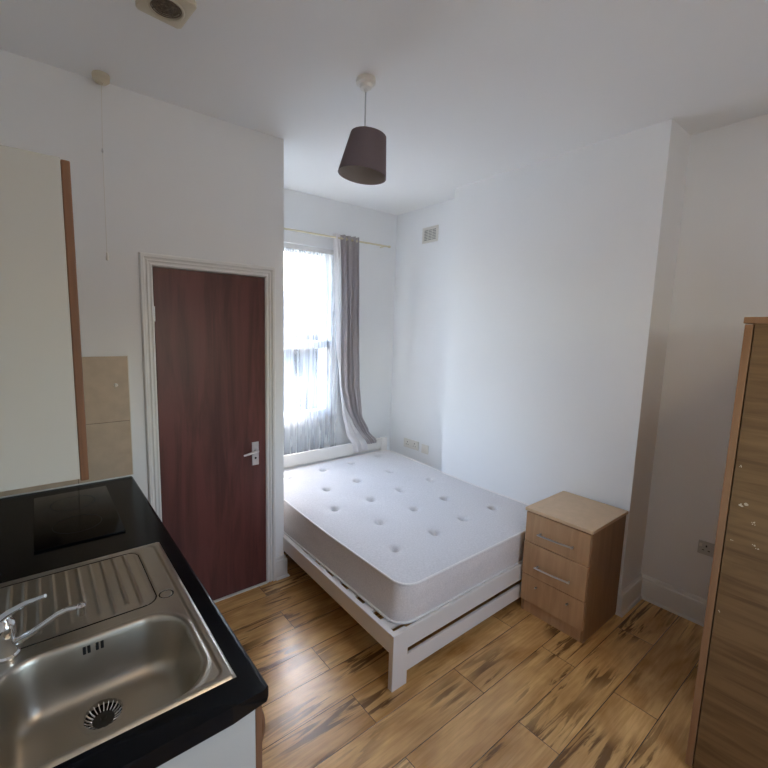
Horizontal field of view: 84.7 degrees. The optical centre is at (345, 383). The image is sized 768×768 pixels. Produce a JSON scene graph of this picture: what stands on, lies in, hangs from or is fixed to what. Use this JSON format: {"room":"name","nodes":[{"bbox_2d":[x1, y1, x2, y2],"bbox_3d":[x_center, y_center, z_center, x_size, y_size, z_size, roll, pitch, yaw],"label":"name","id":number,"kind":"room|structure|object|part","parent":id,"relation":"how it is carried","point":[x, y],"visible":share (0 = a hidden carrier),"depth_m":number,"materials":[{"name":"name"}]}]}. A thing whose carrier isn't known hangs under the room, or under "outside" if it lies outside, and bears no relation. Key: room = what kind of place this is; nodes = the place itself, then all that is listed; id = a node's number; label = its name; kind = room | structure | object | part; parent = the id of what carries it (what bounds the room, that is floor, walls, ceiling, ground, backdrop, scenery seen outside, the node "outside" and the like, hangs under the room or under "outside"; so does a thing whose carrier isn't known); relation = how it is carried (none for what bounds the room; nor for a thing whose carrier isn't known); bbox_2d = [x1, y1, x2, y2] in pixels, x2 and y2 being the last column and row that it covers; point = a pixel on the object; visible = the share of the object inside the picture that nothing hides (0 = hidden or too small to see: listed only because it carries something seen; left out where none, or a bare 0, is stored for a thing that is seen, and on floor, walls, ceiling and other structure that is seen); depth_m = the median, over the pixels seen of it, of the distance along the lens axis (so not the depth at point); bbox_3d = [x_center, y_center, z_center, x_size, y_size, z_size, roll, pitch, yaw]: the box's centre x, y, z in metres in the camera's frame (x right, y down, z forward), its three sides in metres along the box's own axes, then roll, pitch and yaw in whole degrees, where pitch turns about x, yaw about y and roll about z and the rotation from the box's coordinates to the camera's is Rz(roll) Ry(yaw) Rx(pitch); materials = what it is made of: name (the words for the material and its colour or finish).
{"room":"studio apartment","nodes":[
{"label":"studio apartment","id":0,"kind":"room"},
{"bbox_2d":[84,702,121,729],"bbox_3d":[-0.582,0.809,1.006,0.084,0.028,0.084,-4,9,-36],"label":"drain","id":1,"kind":"object","parent":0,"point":[97,715],"depth_m":1.01,"materials":[{"name":"silver metal"}]},
{"bbox_2d":[0,49,283,556],"bbox_3d":[-1.236,-0.074,2.562,1.502,2.804,0.781,-4,9,-36],"label":"wall","id":2,"kind":"structure","parent":0,"point":[179,181],"depth_m":2.12,"materials":[{"name":"white paint"}]},
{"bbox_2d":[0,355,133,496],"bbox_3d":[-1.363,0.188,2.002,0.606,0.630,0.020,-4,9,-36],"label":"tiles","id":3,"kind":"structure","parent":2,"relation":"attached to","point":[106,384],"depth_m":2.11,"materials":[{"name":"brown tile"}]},
{"bbox_3d":[-1.123,0.170,2.184,0.004,0.630,0.011,-4,9,-36],"label":"edge trim","id":4,"kind":"part","parent":3,"relation":"part of","materials":[{"name":"white plastic"}]},
{"bbox_2d":[138,252,275,602],"bbox_3d":[-0.779,0.324,2.493,0.762,2.048,0.162,-4,9,-36],"label":"door","id":5,"kind":"structure","parent":2,"relation":"attached to","point":[208,339],"depth_m":2.45,"materials":[{"name":"brown wood"}]},
{"bbox_3d":[-0.587,0.428,2.583,0.103,0.027,0.053,-4,9,-36],"label":"lever","id":6,"kind":"part","parent":5,"relation":"part of","materials":[{"name":"grey metal"}]},
{"bbox_3d":[-0.570,0.440,2.632,0.044,0.148,0.008,-4,9,-36],"label":"handle plate","id":7,"kind":"part","parent":5,"relation":"part of","materials":[{"name":"grey metal"}]},
{"bbox_2d":[276,555,289,580],"bbox_3d":[-0.663,1.200,3.150,0.099,0.150,0.811,-4,9,-36],"label":"baseboard","id":8,"kind":"structure","parent":2,"relation":"attached to","point":[281,561],"depth_m":2.83,"materials":[{"name":"white paint"}]},
{"bbox_2d":[284,188,396,469],"bbox_3d":[-0.719,-0.197,3.609,3.587,2.804,0.300,-4,9,-36],"label":"wall","id":9,"kind":"structure","parent":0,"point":[302,211],"depth_m":4.02,"materials":[{"name":"white paint"}]},
{"bbox_2d":[284,242,337,429],"bbox_3d":[-0.483,-0.390,3.631,0.955,1.580,0.122,-4,9,-36],"label":"window","id":10,"kind":"structure","parent":9,"relation":"attached to","point":[296,344],"depth_m":3.81,"materials":[{"name":"white paint"}]},
{"bbox_3d":[-0.497,-0.724,3.617,0.825,0.855,0.032,-4,9,-36],"label":"sash","id":11,"kind":"part","parent":10,"relation":"part of","materials":[{"name":"white glass"}]},
{"bbox_3d":[-0.488,-0.015,3.676,0.825,0.715,0.032,-4,9,-36],"label":"sash","id":12,"kind":"part","parent":10,"relation":"part of","materials":[{"name":"glass"}]},
{"bbox_2d":[284,247,337,452],"bbox_3d":[-0.447,-0.204,3.585,0.936,1.849,0.038,-4,9,-36],"label":"curtain","id":13,"kind":"object","parent":10,"relation":"hanging from","point":[295,302],"visible":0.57,"depth_m":3.68,"materials":[{"name":"white fabric"}]},
{"bbox_3d":[-0.470,0.381,3.692,0.955,0.035,0.032,-4,9,-36],"label":"sill","id":14,"kind":"part","parent":10,"relation":"part of","materials":[{"name":"white paint"}]},
{"bbox_2d":[284,228,390,247],"bbox_3d":[-0.202,-1.267,3.601,1.516,0.023,0.088,-4,9,-36],"label":"curtain rod","id":15,"kind":"object","parent":9,"relation":"attached to","point":[382,246],"visible":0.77,"depth_m":3.60,"materials":[{"name":"beige metal"}]},
{"bbox_2d":[333,233,376,451],"bbox_3d":[0.089,-0.332,3.838,0.458,1.966,0.165,-4,9,-36],"label":"curtain","id":16,"kind":"object","parent":15,"relation":"hanging from","point":[346,252],"visible":1,"depth_m":3.83,"materials":[{"name":"grey fabric"}]},
{"bbox_2d":[0,0,767,214],"bbox_3d":[0.519,-1.397,1.633,3.787,0.120,4.650,-4,9,-36],"label":"ceiling","id":17,"kind":"structure","parent":0,"point":[465,92],"depth_m":1.81,"materials":[{"name":"white paint"}]},
{"bbox_2d":[91,70,109,260],"bbox_3d":[-1.121,-0.994,1.955,0.074,0.821,0.074,-4,9,-36],"label":"switch","id":18,"kind":"object","parent":17,"relation":"attached to","point":[101,78],"visible":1,"depth_m":1.90,"materials":[{"name":"beige plastic"}]},
{"bbox_3d":[-1.128,-0.993,1.955,0.015,0.744,0.002,0,7,-8],"label":"pull cord","id":19,"kind":"part","parent":18,"relation":"part of","materials":[{"name":"white fabric"}]},
{"bbox_2d":[135,0,196,28],"bbox_3d":[-0.632,-1.325,1.472,0.160,0.026,0.160,-6,10,-42],"label":"fan","id":20,"kind":"object","parent":17,"relation":"attached to","point":[175,13],"visible":1,"depth_m":1.48,"materials":[{"name":"beige plastic"}]},
{"bbox_2d":[150,0,181,18],"bbox_3d":[-0.632,-1.322,1.472,0.106,0.004,0.106,-4,9,-36],"label":"grille","id":21,"kind":"object","parent":20,"relation":"attached to","point":[159,9],"depth_m":1.49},
{"bbox_2d":[338,73,385,184],"bbox_3d":[0.078,-1.165,1.927,0.226,0.432,0.227,-4,9,-36],"label":"pendant light","id":22,"kind":"object","parent":17,"relation":"hanging from","point":[363,161],"visible":1,"depth_m":1.87,"materials":[{"name":"brown fabric"}]},
{"bbox_3d":[0.076,-1.052,1.941,0.226,0.205,0.227,-4,9,-36],"label":"lamp shade","id":23,"kind":"part","parent":22,"relation":"part of","materials":[{"name":"fabric"}]},
{"bbox_3d":[0.088,-1.228,1.916,0.007,0.204,0.006,-4,9,-36],"label":"cord","id":24,"kind":"part","parent":22,"relation":"part of","materials":[{"name":"grey plastic"}]},
{"bbox_2d":[215,543,702,767],"bbox_3d":[0.465,1.503,2.001,3.787,0.120,4.650,-4,9,-36],"label":"floor","id":25,"kind":"structure","parent":0,"point":[514,690],"depth_m":1.99,"materials":[{"name":"laminate"}]},
{"bbox_2d":[157,705,264,767],"bbox_3d":[-0.895,1.059,1.464,0.610,0.845,1.597,-4,9,-36],"label":"base cabinet","id":26,"kind":"object","parent":25,"relation":"on","point":[239,745],"visible":0.2,"depth_m":0.91,"materials":[{"name":"white laminate"}]},
{"bbox_2d":[0,475,267,767],"bbox_3d":[-0.891,0.615,1.403,0.604,0.048,1.631,-4,9,-36],"label":"countertop","id":27,"kind":"structure","parent":26,"relation":"on","point":[158,740],"depth_m":1.19,"materials":[{"name":"black laminate"}]},
{"bbox_2d":[0,594,85,663],"bbox_3d":[-0.732,0.570,0.999,0.205,0.159,0.054,0,7,-8],"label":"mixer tap","id":28,"kind":"object","parent":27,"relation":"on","point":[10,649],"visible":1,"depth_m":0.99,"materials":[{"name":"silver metal"}]},
{"bbox_3d":[-0.764,0.531,0.986,0.123,0.079,0.022,0,7,-6],"label":"lever","id":29,"kind":"part","parent":28,"relation":"part of","materials":[{"name":"silver metal"}]},
{"bbox_3d":[-0.717,0.578,1.002,0.147,0.089,0.021,0,7,-8],"label":"spout","id":30,"kind":"part","parent":28,"relation":"part of","materials":[{"name":"silver metal"}]},
{"bbox_2d":[34,486,125,552],"bbox_3d":[-1.131,0.545,1.756,0.285,0.007,0.560,-4,9,-36],"label":"cooktop","id":31,"kind":"object","parent":27,"relation":"in","point":[64,519],"visible":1,"depth_m":1.70,"materials":[{"name":"black glass"}]},
{"bbox_2d":[0,542,235,767],"bbox_3d":[-0.670,0.721,1.111,0.498,0.173,0.740,-4,9,-36],"label":"sink","id":32,"kind":"object","parent":27,"relation":"in","point":[62,697],"visible":0.84,"depth_m":1.07,"materials":[{"name":"silver metal"}]},
{"bbox_3d":[-0.358,1.040,1.193,0.016,0.711,0.529,-4,9,-36],"label":"door","id":33,"kind":"part","parent":26,"relation":"part of","materials":[{"name":"brown wood"}]},
{"bbox_3d":[-0.205,0.805,0.987,0.031,0.126,0.016,-4,9,-36],"label":"handle","id":34,"kind":"part","parent":26,"relation":"part of","materials":[{"name":"silver metal"}]},
{"bbox_2d":[283,436,522,691],"bbox_3d":[0.299,0.985,3.068,1.509,0.632,1.776,-4,9,-36],"label":"frame","id":35,"kind":"object","parent":25,"relation":"on","point":[397,642],"visible":0.3,"depth_m":2.24,"materials":[{"name":"white paint"}]},
{"bbox_3d":[-0.184,0.629,3.747,1.298,0.106,0.024,-4,9,-36],"label":"head rail","id":36,"kind":"part","parent":35,"relation":"part of","materials":[{"name":"white paint"}]},
{"bbox_3d":[-0.277,1.111,2.650,0.028,0.097,1.707,-4,9,-35],"label":"rail","id":37,"kind":"part","parent":35,"relation":"part of","materials":[{"name":"white paint"}]},
{"bbox_3d":[0.360,0.845,4.183,0.075,0.632,0.040,-4,9,-36],"label":"head post","id":38,"kind":"part","parent":35,"relation":"part of","materials":[{"name":"white paint"}]},
{"bbox_3d":[0.246,1.299,1.977,0.096,0.283,0.030,-4,9,-36],"label":"leg","id":39,"kind":"part","parent":35,"relation":"part of","materials":[{"name":"white paint"}]},
{"bbox_2d":[284,450,528,623],"bbox_3d":[0.330,0.906,3.070,1.451,0.247,1.712,-4,9,-36],"label":"mattress","id":40,"kind":"object","parent":35,"relation":"on","point":[409,537],"visible":0.93,"depth_m":2.59,"materials":[{"name":"white fabric"}]},
{"bbox_3d":[0.803,1.295,2.387,1.288,0.084,0.016,-4,9,-36],"label":"foot rail","id":41,"kind":"part","parent":35,"relation":"part of","materials":[{"name":"white paint"}]},
{"bbox_3d":[0.805,1.168,2.371,1.288,0.101,0.016,-4,9,-36],"label":"foot rail","id":42,"kind":"part","parent":35,"relation":"part of","materials":[{"name":"white paint"}]},
{"bbox_2d":[520,491,627,643],"bbox_3d":[1.341,1.065,2.501,0.484,0.656,0.378,-4,9,-36],"label":"nightstand","id":43,"kind":"object","parent":25,"relation":"on","point":[572,554],"visible":1,"depth_m":2.37,"materials":[{"name":"brown wood"}]},
{"bbox_3d":[1.161,1.081,2.365,0.032,0.019,0.201,-4,9,-36],"label":"handle","id":44,"kind":"part","parent":43,"relation":"part of","materials":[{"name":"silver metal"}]},
{"bbox_3d":[1.177,1.240,2.405,0.019,0.166,0.360,-4,9,-36],"label":"drawer","id":45,"kind":"part","parent":43,"relation":"part of","materials":[{"name":"brown wood"}]},
{"bbox_3d":[1.180,1.056,2.381,0.022,0.197,0.360,-4,9,-36],"label":"drawer","id":46,"kind":"part","parent":43,"relation":"part of","materials":[{"name":"brown wood"}]},
{"bbox_3d":[1.169,0.883,2.344,0.032,0.019,0.201,-4,9,-36],"label":"handle","id":47,"kind":"part","parent":43,"relation":"part of","materials":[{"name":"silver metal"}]},
{"bbox_3d":[1.186,0.865,2.359,0.016,0.178,0.360,-4,9,-36],"label":"drawer","id":48,"kind":"part","parent":43,"relation":"part of","materials":[{"name":"brown wood"}]},
{"bbox_2d":[685,317,767,767],"bbox_3d":[1.941,0.637,1.636,1.077,1.744,0.610,-4,9,-36],"label":"wardrobe","id":49,"kind":"object","parent":25,"relation":"on","point":[729,722],"visible":1,"depth_m":1.48,"materials":[{"name":"brown wood"}]},
{"bbox_3d":[1.965,-0.215,1.517,1.077,0.022,0.584,-4,9,-36],"label":"panel","id":50,"kind":"part","parent":49,"relation":"part of","materials":[{"name":"brown wood"}]},
{"bbox_2d":[390,114,767,599],"bbox_3d":[1.801,-0.037,2.716,0.607,2.804,4.150,-4,9,-36],"label":"wall","id":51,"kind":"structure","parent":0,"point":[573,321],"depth_m":2.58,"materials":[{"name":"white paint"}]},
{"bbox_2d":[404,438,418,450],"bbox_3d":[0.644,0.601,4.153,0.012,0.090,0.200,-4,9,-36],"label":"wall socket","id":52,"kind":"object","parent":51,"relation":"attached to","point":[409,443],"visible":1,"depth_m":4.14,"materials":[{"name":"white plastic"}]},
{"bbox_2d":[421,444,428,454],"bbox_3d":[0.753,0.629,4.006,0.012,0.086,0.085,-4,9,-36],"label":"blank plate","id":53,"kind":"object","parent":51,"relation":"attached to","point":[424,449],"visible":1,"depth_m":4.00,"materials":[{"name":"white plastic"}]},
{"bbox_2d":[422,225,438,243],"bbox_3d":[0.762,-1.349,3.797,0.010,0.140,0.190,-4,9,-36],"label":"air vent","id":54,"kind":"object","parent":51,"relation":"in","point":[429,234],"visible":1,"depth_m":3.79,"materials":[{"name":"white plastic"}]},
{"bbox_2d":[615,573,706,626],"bbox_3d":[1.901,1.337,2.441,0.337,0.152,3.285,-4,9,-36],"label":"baseboard","id":55,"kind":"structure","parent":51,"relation":"attached to","point":[686,605],"depth_m":2.56,"materials":[{"name":"white paint"}]},
{"bbox_2d":[697,540,714,556],"bbox_3d":[2.106,0.960,2.398,0.012,0.078,0.146,-4,9,-36],"label":"wall socket","id":56,"kind":"object","parent":51,"relation":"attached to","point":[706,548],"visible":0.56,"depth_m":2.42,"materials":[{"name":"grey plastic"}]},
{"bbox_3d":[-0.951,0.160,0.757,0.200,2.804,4.650,-4,9,-36],"label":"wall","id":57,"kind":"structure","parent":0,"visible":0},
{"bbox_2d":[0,145,88,491],"bbox_3d":[-1.041,-0.180,1.300,0.337,0.747,1.001,-4,9,-36],"label":"upper cabinet","id":58,"kind":"object","parent":57,"relation":"attached to","point":[43,436],"visible":1,"depth_m":0.94,"materials":[{"name":"white laminate"}]},
{"bbox_3d":[-0.782,-0.159,1.181,0.018,0.744,0.499,-4,9,-36],"label":"door","id":59,"kind":"part","parent":58,"relation":"part of","materials":[{"name":"brown wood"}]},
{"label":"outside","id":60,"kind":"structure","parent":0,"visible":0},
{"bbox_3d":[1.296,3.353,11.696,90.000,0.200,110.000,-4,9,-36],"label":"ground","id":61,"kind":"structure","parent":60,"visible":0},
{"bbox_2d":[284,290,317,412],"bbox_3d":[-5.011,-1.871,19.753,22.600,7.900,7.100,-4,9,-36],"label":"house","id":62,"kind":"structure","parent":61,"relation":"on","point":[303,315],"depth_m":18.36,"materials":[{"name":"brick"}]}
]}

